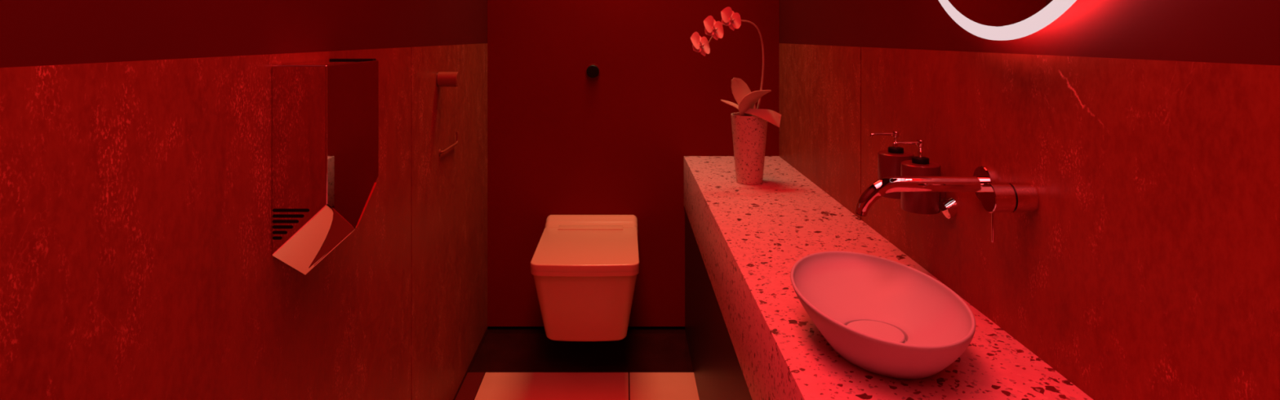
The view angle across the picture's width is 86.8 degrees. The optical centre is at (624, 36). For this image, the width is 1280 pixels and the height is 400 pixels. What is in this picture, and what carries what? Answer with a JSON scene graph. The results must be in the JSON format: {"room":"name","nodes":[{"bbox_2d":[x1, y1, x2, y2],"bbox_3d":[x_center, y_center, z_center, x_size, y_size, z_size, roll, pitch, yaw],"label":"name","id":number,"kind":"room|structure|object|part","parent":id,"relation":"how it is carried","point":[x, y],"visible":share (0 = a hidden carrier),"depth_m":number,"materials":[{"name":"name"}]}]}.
{"room":"public restroom","nodes":[
{"label":"public restroom","id":0,"kind":"room"},
{"bbox_2d":[0,0,488,399],"bbox_3d":[-0.606,-0.035,0.740,0.100,2.450,4.280,0,0,0],"label":"wall","id":1,"kind":"structure","parent":0,"point":[33,33],"depth_m":0.93,"materials":[{"name":"red paint"}]},
{"bbox_2d":[0,47,411,399],"bbox_3d":[-0.565,0.602,0.229,0.022,1.148,3.058,0,0,0],"label":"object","id":2,"kind":"structure","parent":1,"relation":"attached to","point":[137,262],"depth_m":0.84,"materials":[{"name":"stone"}]},
{"bbox_2d":[271,58,378,275],"bbox_3d":[-0.509,0.228,1.174,0.088,0.372,0.225,0,0,0],"label":"dryer","id":3,"kind":"object","parent":1,"relation":"attached to","point":[325,113],"visible":1,"depth_m":1.07,"materials":[{"name":"silver metal"}]},
{"bbox_3d":[-0.512,0.044,1.276,0.082,0.004,0.017,0,0,0],"label":"trim","id":4,"kind":"part","parent":3,"relation":"part of","materials":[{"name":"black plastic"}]},
{"bbox_2d":[435,71,459,86],"bbox_3d":[-0.524,0.128,2.014,0.060,0.045,0.045,0,0,0],"label":"peg","id":5,"kind":"object","parent":1,"relation":"attached to","point":[443,78],"visible":1,"depth_m":1.99,"materials":[{"name":"brown wood"}]},
{"bbox_2d":[439,131,457,155],"bbox_3d":[-0.547,0.333,2.113,0.013,0.045,0.186,0,0,0],"label":"toilet roll holder","id":6,"kind":"object","parent":1,"relation":"attached to","point":[456,142],"visible":1,"depth_m":2.11,"materials":[{"name":"brown metal"}]},
{"bbox_2d":[411,43,487,399],"bbox_3d":[-0.565,0.602,2.252,0.022,1.148,0.976,0,0,0],"label":"trim","id":7,"kind":"structure","parent":1,"relation":"attached to","point":[449,189],"depth_m":2.12,"materials":[{"name":"wood"}]},
{"bbox_2d":[454,326,699,399],"bbox_3d":[0.036,1.239,0.740,1.384,0.101,4.280,0,0,0],"label":"floor","id":8,"kind":"structure","parent":0,"point":[509,362],"depth_m":2.44,"materials":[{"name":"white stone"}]},
{"bbox_2d":[684,209,751,399],"bbox_3d":[0.435,0.938,1.534,0.380,0.505,2.408,0,0,0],"label":"vanity cabinet","id":9,"kind":"object","parent":8,"relation":"on","point":[717,369],"visible":0.21,"depth_m":2.02,"materials":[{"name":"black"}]},
{"bbox_2d":[684,155,1093,399],"bbox_3d":[0.434,0.585,1.520,0.386,0.200,2.440,0,0,0],"label":"countertop","id":10,"kind":"structure","parent":9,"relation":"on","point":[749,238],"depth_m":1.34,"materials":[{"name":"stone"}]},
{"bbox_2d":[730,112,767,184],"bbox_3d":[0.416,0.372,2.250,0.122,0.226,0.122,0,0,0],"label":"vase","id":11,"kind":"object","parent":10,"relation":"on","point":[748,132],"visible":0.79,"depth_m":2.21,"materials":[{"name":"stone"}]},
{"bbox_2d":[690,6,781,127],"bbox_3d":[0.364,0.099,2.230,0.301,0.391,0.120,0,0,0],"label":"orchid","id":12,"kind":"object","parent":11,"relation":"in","point":[746,100],"visible":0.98,"depth_m":2.21,"materials":[{"name":"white plant"}]},
{"bbox_3d":[0.361,0.116,2.232,0.213,0.345,0.034,0,0,-6],"label":"stem","id":13,"kind":"part","parent":12,"relation":"part of","materials":[{"name":"brown"}]},
{"bbox_2d":[790,251,975,379],"bbox_3d":[0.390,0.440,1.054,0.245,0.089,0.385,0,0,0],"label":"basin","id":14,"kind":"object","parent":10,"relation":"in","point":[886,317],"visible":1,"depth_m":1.08,"materials":[{"name":"white ceramic"}]},
{"bbox_2d":[487,0,779,326],"bbox_3d":[0.036,-0.035,2.810,1.184,2.450,0.140,0,0,0],"label":"wall","id":15,"kind":"structure","parent":0,"point":[562,140],"depth_m":2.74,"materials":[{"name":"red paint"}]},
{"bbox_2d":[530,214,639,341],"bbox_3d":[-0.131,0.884,2.474,0.368,0.322,0.531,0,0,0],"label":"toilet","id":16,"kind":"object","parent":15,"relation":"attached to","point":[584,268],"visible":1,"depth_m":2.28,"materials":[{"name":"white ceramic"}]},
{"bbox_3d":[-0.131,0.779,2.425,0.360,0.015,0.432,0,0,0],"label":"seat","id":17,"kind":"part","parent":16,"relation":"part of","materials":[{"name":"white plastic"}]},
{"bbox_3d":[-0.131,0.759,2.425,0.362,0.024,0.434,0,0,0],"label":"lid","id":18,"kind":"part","parent":16,"relation":"part of","materials":[{"name":"white plastic"}]},
{"bbox_3d":[-0.131,0.916,2.480,0.351,0.258,0.518,0,0,0],"label":"bowl","id":19,"kind":"part","parent":16,"relation":"part of","materials":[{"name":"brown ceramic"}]},
{"bbox_2d":[585,63,599,78],"bbox_3d":[-0.127,0.142,2.730,0.060,0.060,0.020,0,0,0],"label":"button","id":20,"kind":"object","parent":15,"relation":"attached to","point":[593,70],"visible":1,"depth_m":2.72,"materials":[{"name":"black plastic"}]},
{"bbox_2d":[779,0,1279,218],"bbox_3d":[0.666,-0.035,0.740,0.124,2.450,4.280,0,0,0],"label":"wall","id":21,"kind":"structure","parent":0,"point":[1247,32],"depth_m":0.92,"materials":[{"name":"red paint"}]},
{"bbox_2d":[778,43,861,219],"bbox_3d":[0.638,0.602,2.268,0.022,1.148,0.944,0,0,0],"label":"trim","id":22,"kind":"structure","parent":21,"relation":"attached to","point":[820,86],"depth_m":2.13,"materials":[{"name":"wood"}]},
{"bbox_2d":[870,131,914,199],"bbox_3d":[0.581,0.273,1.450,0.083,0.138,0.074,0,0,-41],"label":"soap dispenser","id":23,"kind":"object","parent":21,"relation":"attached to","point":[889,161],"visible":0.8,"depth_m":1.43,"materials":[{"name":"red metal"}]},
{"bbox_2d":[877,150,914,199],"bbox_3d":[0.582,0.295,1.450,0.072,0.092,0.072,0,0,0],"label":"bottle","id":24,"kind":"object","parent":23,"relation":"on","point":[889,162],"depth_m":1.42,"materials":[{"name":"red glass"}]},
{"bbox_2d":[892,139,945,214],"bbox_3d":[0.581,0.273,1.329,0.083,0.138,0.074,0,0,-41],"label":"soap dispenser","id":25,"kind":"object","parent":21,"relation":"attached to","point":[918,202],"visible":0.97,"depth_m":1.30,"materials":[{"name":"red metal"}]},
{"bbox_2d":[900,160,940,214],"bbox_3d":[0.582,0.295,1.329,0.072,0.092,0.072,0,0,0],"label":"bottle","id":26,"kind":"object","parent":25,"relation":"on","point":[918,202],"depth_m":1.30,"materials":[{"name":"red glass"}]},
{"bbox_2d":[854,165,995,216],"bbox_3d":[0.514,0.268,1.173,0.227,0.086,0.062,0,0,0],"label":"tap","id":27,"kind":"object","parent":21,"relation":"attached to","point":[982,175],"visible":0.97,"depth_m":1.16,"materials":[{"name":"silver metal"}]},
{"bbox_2d":[938,0,1076,39],"bbox_3d":[0.603,-0.304,1.045,0.052,0.621,0.621,0,0,0],"label":"round mirror","id":28,"kind":"object","parent":21,"relation":"attached to","point":[991,20],"visible":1,"depth_m":1.03,"materials":[{"name":"glowing white light diffuser"},{"name":"mirror glass"}]},
{"bbox_2d":[948,0,1053,26],"bbox_3d":[0.579,-0.304,1.045,0.004,0.577,0.577,0,0,0],"label":"mirror glass","id":29,"kind":"object","parent":28,"relation":"attached to","point":[964,12],"depth_m":1.03,"materials":[{"name":"white"}]},
{"bbox_2d":[980,182,1039,242],"bbox_3d":[0.594,0.272,1.044,0.066,0.091,0.045,0,0,0],"label":"handle","id":30,"kind":"object","parent":21,"relation":"attached to","point":[996,197],"visible":1,"depth_m":1.03,"materials":[{"name":"silver metal"}]},
{"bbox_3d":[0.569,0.294,1.044,0.004,0.048,0.004,0,0,0],"label":"lever","id":31,"kind":"part","parent":30,"relation":"part of","materials":[{"name":"silver metal"}]},
{"bbox_3d":[0.576,0.249,1.044,0.030,0.045,0.045,0,0,0],"label":"knob","id":32,"kind":"part","parent":30,"relation":"part of","materials":[{"name":"silver metal"}]},
{"bbox_2d":[861,46,1279,399],"bbox_3d":[0.638,0.602,0.245,0.022,1.148,3.090,0,0,0],"label":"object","id":33,"kind":"structure","parent":21,"relation":"attached to","point":[1146,265],"depth_m":0.88,"materials":[{"name":"stone"}]}
]}

